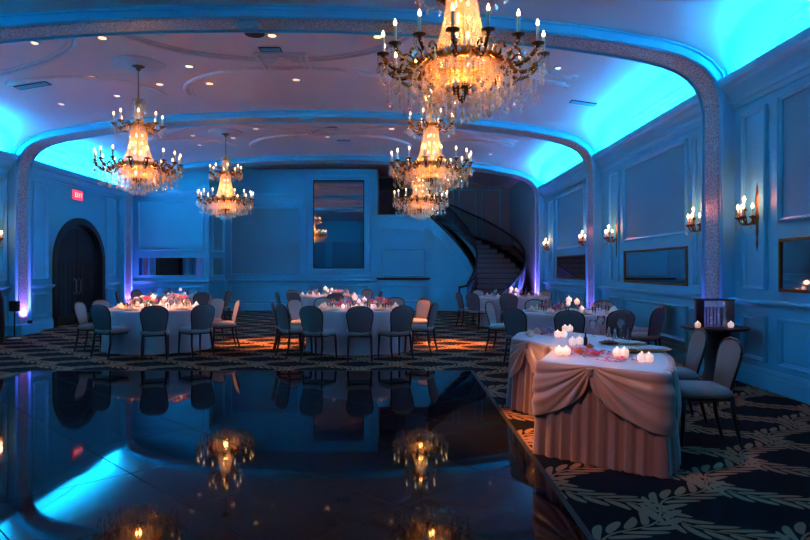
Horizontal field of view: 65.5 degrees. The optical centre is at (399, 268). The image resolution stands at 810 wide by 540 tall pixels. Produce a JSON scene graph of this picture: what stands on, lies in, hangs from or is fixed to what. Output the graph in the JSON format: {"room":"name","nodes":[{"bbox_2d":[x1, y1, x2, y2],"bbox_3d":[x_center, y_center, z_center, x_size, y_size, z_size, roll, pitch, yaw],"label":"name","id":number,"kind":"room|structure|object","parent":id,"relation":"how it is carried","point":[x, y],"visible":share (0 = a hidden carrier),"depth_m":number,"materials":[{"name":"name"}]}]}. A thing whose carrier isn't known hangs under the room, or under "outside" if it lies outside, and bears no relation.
{"room":"event hall","nodes":[
{"label":"event hall","id":0,"kind":"room"},
{"bbox_2d":[0,147,133,335],"bbox_3d":[-8.902,-1.020,10.950,0.735,5.000,27.900,0,0,0],"label":"wall","id":1,"kind":"structure","parent":0,"point":[55,173],"depth_m":15.95,"materials":[{"name":"paint"}]},
{"bbox_2d":[72,190,82,200],"bbox_3d":[-8.723,-1.995,17.050,0.053,0.250,0.460,0,0,0],"label":"exit sign","id":2,"kind":"object","parent":1,"relation":"attached to","point":[77,195],"visible":1,"depth_m":17.00,"materials":[{"name":"red"}]},
{"bbox_2d":[52,218,104,327],"bbox_3d":[-9.025,-0.120,17.225,0.650,3.200,3.000,0,0,0],"label":"door","id":3,"kind":"structure","parent":1,"relation":"in","point":[78,256],"depth_m":17.13,"materials":[{"name":"brown wood"}]},
{"bbox_2d":[133,168,226,310],"bbox_3d":[-7.440,-0.995,21.490,2.620,4.950,2.020,0,0,0],"label":"wall","id":4,"kind":"structure","parent":0,"point":[166,223],"depth_m":20.60,"materials":[{"name":"paint"}]},
{"bbox_2d":[138,257,204,275],"bbox_3d":[-7.470,-0.080,20.585,2.200,0.640,0.030,0,0,0],"label":"wall mirror","id":5,"kind":"object","parent":4,"relation":"attached to","point":[147,266],"visible":1,"depth_m":20.59,"materials":[{"name":"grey mirror"}]},
{"bbox_2d":[225,169,427,310],"bbox_3d":[-2.622,-1.045,22.505,7.256,5.050,0.290,0,0,0],"label":"wall","id":6,"kind":"structure","parent":0,"point":[269,250],"depth_m":22.50,"materials":[{"name":"paint"}]},
{"bbox_2d":[313,180,363,267],"bbox_3d":[-2.180,-1.590,22.425,1.820,3.140,0.030,0,0,0],"label":"mirror","id":7,"kind":"object","parent":6,"relation":"attached to","point":[338,205],"visible":1,"depth_m":22.42,"materials":[{"name":"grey mirror"}]},
{"bbox_2d":[376,278,429,279],"bbox_3d":[0.120,0.350,22.440,1.920,0.080,0.120,0,0,0],"label":"wall shelf","id":8,"kind":"object","parent":6,"relation":"attached to","point":[376,278],"visible":1,"depth_m":22.38,"materials":[{"name":"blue wood"}]},
{"bbox_2d":[0,311,809,539],"bbox_3d":[-2.225,1.528,10.900,14.650,0.105,28.200,0,0,0],"label":"floor","id":9,"kind":"structure","parent":0,"point":[85,454],"depth_m":4.99,"materials":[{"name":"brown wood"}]},
{"bbox_2d":[0,290,4,341],"bbox_3d":[-8.300,0.895,12.750,0.520,1.170,0.520,0,0,0],"label":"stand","id":10,"kind":"object","parent":9,"relation":"on","point":[2,313],"visible":1,"depth_m":12.75,"materials":[{"name":"black metal"}]},
{"bbox_2d":[7,301,20,338],"bbox_3d":[-8.200,1.080,13.400,0.260,0.800,0.260,0,0,0],"label":"stand","id":11,"kind":"object","parent":9,"relation":"on","point":[14,306],"visible":1,"depth_m":13.35,"materials":[{"name":"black metal"}]},
{"bbox_2d":[73,301,101,351],"bbox_3d":[-5.597,1.036,11.446,0.542,0.894,0.461,0,0,-1],"label":"banquet chair","id":12,"kind":"object","parent":9,"relation":"on","point":[80,310],"visible":0.82,"depth_m":11.30,"materials":[{"name":"beige fabric"}]},
{"bbox_2d":[91,299,110,343],"bbox_3d":[-5.684,1.036,12.300,0.542,0.894,0.461,0,0,25],"label":"banquet chair","id":13,"kind":"object","parent":9,"relation":"on","point":[104,302],"visible":0.22,"depth_m":12.41,"materials":[{"name":"beige fabric"}]},
{"bbox_2d":[90,304,129,358],"bbox_3d":[-4.920,1.036,10.699,0.461,0.894,0.542,0,0,22],"label":"banquet chair","id":14,"kind":"object","parent":9,"relation":"on","point":[100,314],"visible":0.99,"depth_m":10.50,"materials":[{"name":"beige fabric"}]},
{"bbox_2d":[130,290,142,303],"bbox_3d":[-7.280,1.036,17.810,0.542,0.894,0.461,0,0,22],"label":"banquet chair","id":15,"kind":"object","parent":9,"relation":"on","point":[134,293],"visible":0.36,"depth_m":17.83,"materials":[{"name":"beige fabric"}]},
{"bbox_2d":[140,305,169,360],"bbox_3d":[-4.056,1.036,10.425,0.461,0.894,0.543,0,0,-19],"label":"banquet chair","id":16,"kind":"object","parent":9,"relation":"on","point":[153,318],"visible":1,"depth_m":10.22,"materials":[{"name":"beige fabric"}]},
{"bbox_2d":[178,304,214,357],"bbox_3d":[-3.472,1.036,10.764,0.542,0.894,0.461,0,0,44],"label":"banquet chair","id":17,"kind":"object","parent":9,"relation":"on","point":[202,315],"visible":1,"depth_m":10.62,"materials":[{"name":"beige fabric"}]},
{"bbox_2d":[193,292,208,304],"bbox_3d":[-5.260,1.036,16.375,0.461,0.894,0.543,0,0,-42],"label":"banquet chair","id":18,"kind":"object","parent":9,"relation":"on","point":[200,297],"visible":0.38,"depth_m":16.18,"materials":[{"name":"beige fabric"}]},
{"bbox_2d":[209,297,224,340],"bbox_3d":[-3.886,1.036,12.843,0.461,0.894,0.543,0,0,29],"label":"banquet chair","id":19,"kind":"object","parent":9,"relation":"on","point":[218,303],"visible":0.53,"depth_m":12.95,"materials":[{"name":"beige fabric"}]},
{"bbox_2d":[212,300,240,347],"bbox_3d":[-3.296,1.036,11.900,0.542,0.894,0.461,0,0,-25],"label":"banquet chair","id":20,"kind":"object","parent":9,"relation":"on","point":[215,324],"visible":0.98,"depth_m":11.79,"materials":[{"name":"beige fabric"}]},
{"bbox_2d":[223,291,231,320],"bbox_3d":[-4.886,1.036,17.181,0.543,0.894,0.461,0,0,8],"label":"banquet chair","id":21,"kind":"object","parent":9,"relation":"on","point":[228,295],"visible":0.68,"depth_m":17.09,"materials":[{"name":"beige fabric"}]},
{"bbox_2d":[275,291,287,324],"bbox_3d":[-3.031,1.036,16.693,0.542,0.894,0.461,0,0,-23],"label":"banquet chair","id":22,"kind":"object","parent":9,"relation":"on","point":[277,296],"visible":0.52,"depth_m":16.49,"materials":[{"name":"beige fabric"}]},
{"bbox_2d":[271,302,301,352],"bbox_3d":[-2.048,1.036,11.353,0.543,0.894,0.461,0,0,-13],"label":"banquet chair","id":23,"kind":"object","parent":9,"relation":"on","point":[272,303],"visible":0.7,"depth_m":11.16,"materials":[{"name":"beige fabric"}]},
{"bbox_2d":[275,304,312,357],"bbox_3d":[-1.833,1.036,10.797,0.543,0.894,0.461,0,0,-38],"label":"banquet chair","id":24,"kind":"object","parent":9,"relation":"on","point":[282,314],"visible":0.94,"depth_m":10.62,"materials":[{"name":"beige fabric"}]},
{"bbox_2d":[287,292,300,319],"bbox_3d":[-2.578,1.036,16.104,0.461,0.894,0.542,0,0,31],"label":"banquet chair","id":25,"kind":"object","parent":9,"relation":"on","point":[292,295],"visible":0.31,"depth_m":15.87,"materials":[{"name":"beige fabric"}]},
{"bbox_2d":[287,299,302,344],"bbox_3d":[-1.895,1.036,12.329,0.542,0.894,0.461,0,0,31],"label":"banquet chair","id":26,"kind":"object","parent":9,"relation":"on","point":[294,306],"visible":0.55,"depth_m":12.35,"materials":[{"name":"beige fabric"}]},
{"bbox_2d":[299,306,336,361],"bbox_3d":[-1.343,1.036,10.317,0.461,0.894,0.543,0,0,24],"label":"banquet chair","id":27,"kind":"object","parent":9,"relation":"on","point":[311,317],"visible":1,"depth_m":10.13,"materials":[{"name":"beige fabric"}]},
{"bbox_2d":[313,297,332,306],"bbox_3d":[-1.485,1.036,12.914,0.461,0.894,0.542,0,0,-30],"label":"banquet chair","id":28,"kind":"object","parent":9,"relation":"on","point":[317,302],"visible":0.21,"depth_m":13.08,"materials":[{"name":"beige fabric"}]},
{"bbox_2d":[326,293,343,304],"bbox_3d":[-1.652,1.036,15.832,0.461,0.894,0.542,0,0,-13],"label":"banquet chair","id":29,"kind":"object","parent":9,"relation":"on","point":[336,296],"visible":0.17,"depth_m":15.58,"materials":[{"name":"beige fabric"}]},
{"bbox_2d":[346,306,373,361],"bbox_3d":[-0.656,1.036,10.287,0.461,0.894,0.543,0,0,-4],"label":"banquet chair","id":30,"kind":"object","parent":9,"relation":"on","point":[359,319],"visible":1,"depth_m":10.07,"materials":[{"name":"beige fabric"}]},
{"bbox_2d":[361,289,372,303],"bbox_3d":[-1.099,1.036,18.214,0.461,0.894,0.542,0,0,39],"label":"banquet chair","id":31,"kind":"object","parent":9,"relation":"on","point":[367,293],"visible":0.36,"depth_m":18.34,"materials":[{"name":"beige fabric"}]},
{"bbox_2d":[377,305,413,360],"bbox_3d":[-0.065,1.036,10.408,0.461,0.894,0.543,0,0,-29],"label":"banquet chair","id":32,"kind":"object","parent":9,"relation":"on","point":[401,317],"visible":1,"depth_m":10.22,"materials":[{"name":"beige fabric"}]},
{"bbox_2d":[386,297,404,305],"bbox_3d":[-0.186,1.036,12.999,0.461,0.894,0.542,0,0,23],"label":"banquet chair","id":33,"kind":"object","parent":9,"relation":"on","point":[399,301],"visible":0.18,"depth_m":13.19,"materials":[{"name":"beige fabric"}]},
{"bbox_2d":[404,302,437,353],"bbox_3d":[0.397,1.036,11.232,0.543,0.894,0.461,0,0,20],"label":"banquet chair","id":34,"kind":"object","parent":9,"relation":"on","point":[429,326],"visible":0.9,"depth_m":11.06,"materials":[{"name":"beige fabric"}]},
{"bbox_2d":[412,298,430,342],"bbox_3d":[0.309,1.036,12.546,0.543,0.894,0.461,0,0,-40],"label":"banquet chair","id":35,"kind":"object","parent":9,"relation":"on","point":[423,305],"visible":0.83,"depth_m":12.61,"materials":[{"name":"beige fabric"}]},
{"bbox_2d":[456,292,479,326],"bbox_3d":[1.730,1.036,16.261,0.542,0.894,0.461,0,0,-15],"label":"banquet chair","id":36,"kind":"object","parent":9,"relation":"on","point":[459,297],"visible":0.84,"depth_m":16.12,"materials":[{"name":"beige fabric"}]},
{"bbox_2d":[465,293,485,329],"bbox_3d":[1.933,1.036,15.600,0.543,0.894,0.461,0,0,-43],"label":"banquet chair","id":37,"kind":"object","parent":9,"relation":"on","point":[472,299],"visible":0.92,"depth_m":15.43,"materials":[{"name":"beige fabric"}]},
{"bbox_2d":[428,189,526,316],"bbox_3d":[2.574,-0.690,21.402,3.148,4.340,5.376,0,0,0],"label":"curved staircase","id":38,"kind":"structure","parent":9,"relation":"on","point":[499,267],"depth_m":21.53,"materials":[{"name":"carpet"}]},
{"bbox_2d":[472,290,483,320],"bbox_3d":[2.325,1.036,17.698,0.461,0.894,0.542,0,0,-32],"label":"banquet chair","id":39,"kind":"object","parent":9,"relation":"on","point":[478,292],"visible":0.18,"depth_m":17.89,"materials":[{"name":"beige fabric"}]},
{"bbox_2d":[485,301,510,350],"bbox_3d":[1.827,1.036,11.383,0.542,0.894,0.461,0,0,29],"label":"banquet chair","id":40,"kind":"object","parent":9,"relation":"on","point":[489,307],"visible":0.78,"depth_m":11.33,"materials":[{"name":"beige fabric"}]},
{"bbox_2d":[499,294,517,322],"bbox_3d":[2.661,1.036,15.330,0.461,0.894,0.543,0,0,15],"label":"banquet chair","id":41,"kind":"object","parent":9,"relation":"on","point":[507,301],"visible":0.61,"depth_m":15.11,"materials":[{"name":"beige fabric"}]},
{"bbox_2d":[502,308,526,364],"bbox_3d":[1.890,1.036,9.716,0.542,0.894,0.461,0,0,-44],"label":"banquet chair","id":42,"kind":"object","parent":9,"relation":"on","point":[514,319],"visible":0.69,"depth_m":9.56,"materials":[{"name":"beige fabric"}]},
{"bbox_2d":[524,299,545,308],"bbox_3d":[2.685,1.036,12.117,0.461,0.894,0.543,0,0,-11],"label":"banquet chair","id":43,"kind":"object","parent":9,"relation":"on","point":[532,302],"visible":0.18,"depth_m":12.32,"materials":[{"name":"beige fabric"}]},
{"bbox_2d":[539,290,551,299],"bbox_3d":[3.869,1.036,17.345,0.542,0.894,0.461,0,0,-41],"label":"banquet chair","id":44,"kind":"object","parent":9,"relation":"on","point":[547,293],"visible":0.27,"depth_m":17.44,"materials":[{"name":"beige fabric"}]},
{"bbox_2d":[554,310,584,333],"bbox_3d":[2.497,1.036,9.255,0.461,0.894,0.543,0,0,17],"label":"banquet chair","id":45,"kind":"object","parent":9,"relation":"on","point":[576,319],"visible":0.38,"depth_m":9.02,"materials":[{"name":"beige fabric"}]},
{"bbox_2d":[506,331,681,478],"bbox_3d":[1.756,1.106,5.986,1.388,0.748,3.123,0,0,0],"label":"draped table","id":46,"kind":"object","parent":9,"relation":"on","point":[624,415],"visible":0.95,"depth_m":4.75,"materials":[{"name":"fabric"}]},
{"bbox_2d":[524,329,534,336],"bbox_3d":[1.405,0.691,6.809,0.120,0.085,0.122,0,0,0],"label":"bloom","id":47,"kind":"object","parent":46,"relation":"on","point":[529,333],"visible":1,"depth_m":6.79,"materials":[{"name":"beige plant"}]},
{"bbox_2d":[555,347,562,355],"bbox_3d":[1.343,0.689,5.322,0.074,0.092,0.072,0,0,0],"label":"votive candle","id":48,"kind":"object","parent":46,"relation":"on","point":[558,350],"visible":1,"depth_m":5.30,"materials":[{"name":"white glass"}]},
{"bbox_2d":[563,345,570,355],"bbox_3d":[1.407,0.689,5.322,0.074,0.092,0.072,0,0,0],"label":"votive candle","id":49,"kind":"object","parent":46,"relation":"on","point":[566,350],"visible":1,"depth_m":5.30,"materials":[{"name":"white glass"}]},
{"bbox_2d":[569,336,575,345],"bbox_3d":[1.647,0.689,6.014,0.074,0.092,0.072,0,0,0],"label":"votive candle","id":50,"kind":"object","parent":46,"relation":"on","point":[572,341],"visible":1,"depth_m":5.99,"materials":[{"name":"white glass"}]},
{"bbox_2d":[576,335,582,344],"bbox_3d":[1.736,0.689,6.093,0.074,0.092,0.072,0,0,0],"label":"votive candle","id":51,"kind":"object","parent":46,"relation":"on","point":[579,340],"visible":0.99,"depth_m":6.07,"materials":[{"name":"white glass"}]},
{"bbox_2d":[553,347,618,357],"bbox_3d":[1.613,0.712,5.502,0.479,0.039,0.666,0,0,-19],"label":"scattered petals","id":52,"kind":"object","parent":46,"relation":"on","point":[586,351],"visible":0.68,"depth_m":5.45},
{"bbox_2d":[599,340,619,344],"bbox_3d":[2.048,0.716,6.174,0.204,0.038,0.204,0,0,0],"label":"dish","id":53,"kind":"object","parent":46,"relation":"on","point":[606,342],"visible":1,"depth_m":6.13,"materials":[{"name":"grey"}]},
{"bbox_2d":[612,348,621,356],"bbox_3d":[1.812,0.689,5.262,0.074,0.092,0.072,0,0,0],"label":"votive candle","id":54,"kind":"object","parent":46,"relation":"on","point":[616,351],"visible":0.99,"depth_m":5.24,"materials":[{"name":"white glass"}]},
{"bbox_2d":[597,356,637,361],"bbox_3d":[1.741,0.714,5.026,0.372,0.035,0.205,0,0,0],"label":"scattered petals","id":55,"kind":"object","parent":46,"relation":"on","point":[607,357],"visible":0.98,"depth_m":5.04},
{"bbox_2d":[621,346,628,356],"bbox_3d":[1.875,0.689,5.262,0.074,0.092,0.072,0,0,0],"label":"votive candle","id":56,"kind":"object","parent":46,"relation":"on","point":[625,352],"visible":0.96,"depth_m":5.24,"materials":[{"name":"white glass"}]},
{"bbox_2d":[625,328,630,338],"bbox_3d":[2.411,0.679,6.663,0.068,0.108,0.066,0,0,0],"label":"water glass","id":57,"kind":"object","parent":46,"relation":"on","point":[626,329],"visible":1,"depth_m":6.64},
{"bbox_2d":[617,340,644,344],"bbox_3d":[2.264,0.723,6.174,0.270,0.024,0.270,0,0,0],"label":"dinner plate","id":58,"kind":"object","parent":46,"relation":"on","point":[625,342],"visible":1,"depth_m":6.17,"materials":[{"name":"white ceramic"}]},
{"bbox_2d":[637,353,646,362],"bbox_3d":[1.892,0.689,4.926,0.074,0.092,0.072,0,0,0],"label":"votive candle","id":59,"kind":"object","parent":46,"relation":"on","point":[641,357],"visible":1,"depth_m":4.90,"materials":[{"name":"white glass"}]},
{"bbox_2d":[646,353,653,362],"bbox_3d":[1.947,0.689,4.926,0.074,0.092,0.072,0,0,0],"label":"votive candle","id":60,"kind":"object","parent":46,"relation":"on","point":[650,358],"visible":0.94,"depth_m":4.90,"materials":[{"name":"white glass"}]},
{"bbox_2d":[631,345,671,351],"bbox_3d":[2.264,0.720,5.682,0.345,0.031,0.345,0,0,0],"label":"dinner plate","id":61,"kind":"object","parent":46,"relation":"on","point":[646,348],"visible":1,"depth_m":5.67,"materials":[{"name":"white ceramic"}]},
{"bbox_2d":[593,300,614,309],"bbox_3d":[3.704,1.036,11.713,0.461,0.894,0.543,0,0,38],"label":"banquet chair","id":62,"kind":"object","parent":9,"relation":"on","point":[610,304],"visible":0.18,"depth_m":11.87,"materials":[{"name":"beige fabric"}]},
{"bbox_2d":[599,310,634,339],"bbox_3d":[3.164,1.036,9.335,0.461,0.894,0.542,0,0,-9],"label":"banquet chair","id":63,"kind":"object","parent":9,"relation":"on","point":[611,320],"visible":0.49,"depth_m":9.10,"materials":[{"name":"beige fabric"}]},
{"bbox_2d":[631,308,664,345],"bbox_3d":[3.794,1.036,9.779,0.461,0.894,0.542,0,0,-41],"label":"banquet chair","id":64,"kind":"object","parent":9,"relation":"on","point":[657,316],"visible":0.84,"depth_m":9.59,"materials":[{"name":"beige fabric"}]},
{"bbox_2d":[632,304,664,345],"bbox_3d":[4.117,1.036,10.505,0.543,0.894,0.461,0,0,12],"label":"banquet chair","id":65,"kind":"object","parent":9,"relation":"on","point":[642,329],"visible":0.18,"depth_m":10.39,"materials":[{"name":"beige fabric"}]},
{"bbox_2d":[676,328,707,422],"bbox_3d":[2.744,1.036,6.275,0.542,0.894,0.461,0,0,6],"label":"banquet chair","id":66,"kind":"object","parent":9,"relation":"on","point":[697,345],"visible":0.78,"depth_m":6.14,"materials":[{"name":"beige fabric"}]},
{"bbox_2d":[679,337,742,447],"bbox_3d":[2.623,1.036,5.437,0.542,0.894,0.461,0,0,4],"label":"banquet chair","id":67,"kind":"object","parent":9,"relation":"on","point":[729,355],"visible":0.92,"depth_m":5.27,"materials":[{"name":"beige fabric"}]},
{"bbox_2d":[680,324,749,387],"bbox_3d":[4.020,1.107,8.050,0.800,0.745,0.800,0,0,0],"label":"pedestal table","id":68,"kind":"object","parent":9,"relation":"on","point":[716,335],"visible":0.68,"depth_m":7.93,"materials":[{"name":"brown wood"}]},
{"bbox_2d":[693,299,734,327],"bbox_3d":[4.000,0.559,8.030,0.390,0.352,0.293,0,0,0],"label":"display box","id":69,"kind":"object","parent":68,"relation":"on","point":[727,312],"visible":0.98,"depth_m":8.02,"materials":[{"name":"black metal"}]},
{"bbox_2d":[0,0,809,187],"bbox_3d":[-2.120,-3.095,10.950,14.060,1.189,27.900,0,0,0],"label":"ceiling","id":70,"kind":"structure","parent":0,"point":[335,71],"depth_m":11.86,"materials":[{"name":"paint"}]},
{"bbox_2d":[13,81,51,89],"bbox_3d":[-6.851,-3.418,11.750,0.594,0.114,0.220,0,0,0],"label":"ceiling vent","id":71,"kind":"object","parent":70,"relation":"in","point":[43,83],"visible":1,"depth_m":11.71,"materials":[{"name":"grey"}]},
{"bbox_2d":[90,65,183,195],"bbox_3d":[-4.650,-2.465,11.200,1.518,2.321,1.518,0,0,45],"label":"crystal chandelier","id":72,"kind":"object","parent":70,"relation":"hanging from","point":[123,167],"visible":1,"depth_m":11.08,"materials":[{"name":"brown metal"}]},
{"bbox_2d":[195,133,254,219],"bbox_3d":[-4.650,-2.465,16.800,1.518,2.321,1.518,0,0,45],"label":"crystal chandelier","id":73,"kind":"object","parent":70,"relation":"hanging from","point":[219,200],"visible":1,"depth_m":16.66,"materials":[{"name":"brown metal"}]},
{"bbox_2d":[244,33,264,37],"bbox_3d":[-2.250,-3.640,9.750,0.320,0.020,0.320,0,0,0],"label":"ceiling speaker","id":74,"kind":"object","parent":70,"relation":"attached to","point":[253,35],"visible":0.64,"depth_m":9.80,"materials":[{"name":"grey"}]},
{"bbox_2d":[258,47,281,51],"bbox_3d":[-2.150,-3.639,10.450,0.360,0.022,0.200,0,0,0],"label":"ceiling vent","id":75,"kind":"object","parent":70,"relation":"in","point":[262,49],"visible":1,"depth_m":10.41,"materials":[{"name":"grey"}]},
{"bbox_2d":[392,133,448,219],"bbox_3d":[0.550,-2.464,16.800,1.518,2.321,1.518,0,0,0],"label":"crystal chandelier","id":76,"kind":"object","parent":70,"relation":"hanging from","point":[417,201],"visible":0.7,"depth_m":16.63,"materials":[{"name":"brown metal"}]},
{"bbox_2d":[388,78,474,195],"bbox_3d":[0.550,-2.464,11.200,1.518,2.321,1.518,0,0,45],"label":"crystal chandelier","id":77,"kind":"object","parent":70,"relation":"hanging from","point":[445,169],"visible":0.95,"depth_m":11.06,"materials":[{"name":"brown metal"}]},
{"bbox_2d":[376,0,550,125],"bbox_3d":[0.550,-2.464,5.610,1.518,2.321,1.518,0,0,-45],"label":"crystal chandelier","id":78,"kind":"object","parent":70,"relation":"hanging from","point":[460,84],"visible":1,"depth_m":5.45,"materials":[{"name":"brown metal"}]},
{"bbox_2d":[393,25,396,40],"bbox_3d":[-0.040,-1.950,5.215,0.026,0.130,0.026,0,0,34],"label":"candle","id":79,"kind":"object","parent":78,"relation":"on","point":[394,27],"depth_m":5.20,"materials":[{"name":"beige wax"}]},
{"bbox_2d":[451,10,454,25],"bbox_3d":[0.411,-1.950,4.914,0.026,0.130,0.026,0,0,34],"label":"candle","id":80,"kind":"object","parent":78,"relation":"on","point":[452,12],"depth_m":4.90,"materials":[{"name":"beige wax"}]},
{"bbox_2d":[569,100,596,106],"bbox_3d":[3.600,-3.262,12.400,0.497,0.089,0.200,0,0,0],"label":"ceiling vent","id":81,"kind":"object","parent":70,"relation":"in","point":[571,101],"visible":1,"depth_m":12.37,"materials":[{"name":"grey"}]},
{"bbox_2d":[378,173,509,245],"bbox_3d":[1.775,-1.120,23.775,5.450,5.200,2.250,0,0,0],"label":"wall","id":82,"kind":"structure","parent":0,"point":[490,203],"depth_m":24.75,"materials":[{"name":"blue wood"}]},
{"bbox_2d":[428,218,474,310],"bbox_3d":[1.949,-0.210,21.778,0.582,3.380,2.340,0,0,-41],"label":"wall","id":83,"kind":"structure","parent":0,"point":[449,268],"depth_m":22.31,"materials":[{"name":"paint"}]},
{"bbox_2d":[510,1,809,404],"bbox_3d":[4.652,-1.095,10.950,0.735,5.150,27.900,0,0,0],"label":"wall","id":84,"kind":"structure","parent":0,"point":[651,175],"depth_m":9.47,"materials":[{"name":"paint"}]},
{"bbox_2d":[5,110,601,335],"bbox_3d":[-2.120,-1.080,14.350,13.240,5.120,0.820,0,0,0],"label":"arch","id":85,"kind":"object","parent":84,"relation":"attached to","point":[19,175],"depth_m":14.08,"materials":[{"name":"paint"}]},
{"bbox_2d":[119,155,544,304],"bbox_3d":[-2.120,-1.080,19.900,13.240,5.120,0.820,0,0,0],"label":"arch","id":86,"kind":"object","parent":84,"relation":"attached to","point":[126,199],"depth_m":19.61,"materials":[{"name":"paint"}]},
{"bbox_2d":[0,4,734,375],"bbox_3d":[-2.120,-1.080,8.770,13.240,5.120,0.820,0,0,0],"label":"arch","id":87,"kind":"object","parent":84,"relation":"attached to","point":[701,72],"depth_m":8.59,"materials":[{"name":"paint"}]},
{"bbox_2d":[542,237,551,251],"bbox_3d":[4.365,-0.660,18.747,0.276,0.900,0.283,0,0,-42],"label":"wall sconce","id":88,"kind":"object","parent":84,"relation":"attached to","point":[544,242],"visible":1,"depth_m":18.71,"materials":[{"name":"brown metal"}]},
{"bbox_2d":[557,254,584,279],"bbox_3d":[4.485,-0.045,16.650,0.030,0.630,2.700,0,0,0],"label":"wall mirror","id":89,"kind":"object","parent":84,"relation":"attached to","point":[570,266],"visible":1,"depth_m":16.48,"materials":[{"name":"grey mirror"}]},
{"bbox_2d":[578,231,585,248],"bbox_3d":[4.365,-0.660,14.996,0.276,0.900,0.283,0,0,-42],"label":"wall sconce","id":90,"kind":"object","parent":84,"relation":"attached to","point":[581,237],"visible":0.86,"depth_m":14.96,"materials":[{"name":"brown metal"}]},
{"bbox_2d":[604,217,616,257],"bbox_3d":[4.365,-0.660,13.097,0.276,0.900,0.283,0,0,-42],"label":"wall sconce","id":91,"kind":"object","parent":84,"relation":"attached to","point":[608,237],"visible":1,"depth_m":13.08,"materials":[{"name":"brown metal"}]},
{"bbox_2d":[624,246,687,285],"bbox_3d":[4.485,-0.045,11.220,0.030,0.630,2.760,0,0,0],"label":"wall mirror","id":92,"kind":"object","parent":84,"relation":"attached to","point":[669,265],"visible":1,"depth_m":10.94,"materials":[{"name":"grey mirror"}]},
{"bbox_2d":[685,207,700,235],"bbox_3d":[4.365,-0.660,9.316,0.276,0.900,0.283,0,0,-42],"label":"wall sconce","id":93,"kind":"object","parent":84,"relation":"attached to","point":[691,225],"visible":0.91,"depth_m":9.29,"materials":[{"name":"brown metal"}]},
{"bbox_2d":[734,184,758,249],"bbox_3d":[4.365,-0.660,7.936,0.276,0.900,0.283,0,0,-42],"label":"wall sconce","id":94,"kind":"object","parent":84,"relation":"attached to","point":[755,219],"visible":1,"depth_m":7.92,"materials":[{"name":"brown metal"}]},
{"bbox_2d":[778,236,809,293],"bbox_3d":[4.485,-0.045,6.100,0.030,0.630,2.700,0,0,0],"label":"wall mirror","id":95,"kind":"object","parent":84,"relation":"attached to","point":[794,252],"visible":1,"depth_m":7.17,"materials":[{"name":"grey mirror"}]},
{"bbox_3d":[-4.500,1.107,11.750,1.840,0.745,1.840,0,0,0],"label":"round table","id":96,"kind":"object","parent":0,"visible":0},
{"bbox_2d":[101,305,212,354],"bbox_3d":[-4.497,1.097,11.748,2.013,0.741,1.977,0,0,0],"label":"tablecloth","id":97,"kind":"object","parent":96,"relation":"on","point":[129,343],"visible":0.41,"depth_m":10.91,"materials":[{"name":"fabric"}]},
{"bbox_2d":[127,295,157,306],"bbox_3d":[-4.758,0.600,11.658,0.525,0.252,0.481,0,0,-33],"label":"flower arrangement","id":98,"kind":"object","parent":97,"relation":"on","point":[143,297],"visible":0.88,"depth_m":11.63,"materials":[{"name":"pink plant"}]},
{"bbox_2d":[166,293,187,307],"bbox_3d":[-4.242,0.584,11.841,0.394,0.285,0.365,0,0,22],"label":"flower arrangement","id":99,"kind":"object","parent":97,"relation":"on","point":[173,294],"visible":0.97,"depth_m":11.83,"materials":[{"name":"pink plant"}]},
{"bbox_3d":[-6.150,1.107,17.350,1.840,0.745,1.840,0,0,0],"label":"round table","id":100,"kind":"object","parent":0,"visible":0},
{"bbox_2d":[139,294,212,304],"bbox_3d":[-6.132,1.097,17.360,1.978,0.741,1.991,0,0,0],"label":"tablecloth","id":101,"kind":"object","parent":100,"relation":"on","point":[190,296],"visible":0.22,"depth_m":16.58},
{"bbox_3d":[-0.750,1.107,11.650,1.840,0.745,1.840,0,0,0],"label":"round table","id":102,"kind":"object","parent":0,"visible":0},
{"bbox_2d":[306,306,411,355],"bbox_3d":[-0.741,1.097,11.655,1.972,0.741,1.996,0,0,0],"label":"tablecloth","id":103,"kind":"object","parent":102,"relation":"on","point":[336,320],"visible":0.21,"depth_m":10.80,"materials":[{"name":"fabric"}]},
{"bbox_2d":[335,298,350,307],"bbox_3d":[-1.077,0.626,11.709,0.288,0.200,0.334,0,0,-24],"label":"flower arrangement","id":104,"kind":"object","parent":103,"relation":"on","point":[340,303],"visible":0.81,"depth_m":11.64,"materials":[{"name":"pink plant"}]},
{"bbox_2d":[369,296,390,307],"bbox_3d":[-0.343,0.611,11.642,0.396,0.229,0.449,0,0,-24],"label":"flower arrangement","id":105,"kind":"object","parent":103,"relation":"on","point":[384,300],"visible":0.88,"depth_m":11.64,"materials":[{"name":"pink plant"}]},
{"bbox_3d":[-1.950,1.107,17.150,1.840,0.745,1.840,0,0,0],"label":"round table","id":106,"kind":"object","parent":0,"visible":0},
{"bbox_2d":[300,294,363,306],"bbox_3d":[-1.940,1.097,17.157,1.984,0.741,1.983,0,0,0],"label":"tablecloth","id":107,"kind":"object","parent":106,"relation":"on","point":[305,301],"visible":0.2,"depth_m":16.43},
{"bbox_3d":[3.000,1.107,16.600,1.840,0.745,1.840,0,0,0],"label":"round table","id":108,"kind":"object","parent":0,"visible":0},
{"bbox_2d":[476,295,550,326],"bbox_3d":[3.007,1.097,16.601,1.985,0.741,1.978,0,0,0],"label":"tablecloth","id":109,"kind":"object","parent":108,"relation":"on","point":[484,322],"visible":0.35,"depth_m":16.00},
{"bbox_3d":[2.950,1.107,10.750,1.840,0.745,1.840,0,0,0],"label":"round table","id":110,"kind":"object","parent":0,"visible":0},
{"bbox_2d":[522,308,607,334],"bbox_3d":[2.959,1.097,10.744,2.000,0.741,1.986,0,0,0],"label":"tablecloth","id":111,"kind":"object","parent":110,"relation":"on","point":[538,319],"visible":0.18,"depth_m":10.05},
{"bbox_2d":[549,304,564,311],"bbox_3d":[2.688,0.650,10.675,0.292,0.152,0.250,0,0,26],"label":"flower arrangement","id":112,"kind":"object","parent":111,"relation":"on","point":[554,306],"visible":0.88,"depth_m":10.64,"materials":[{"name":"pink plant"}]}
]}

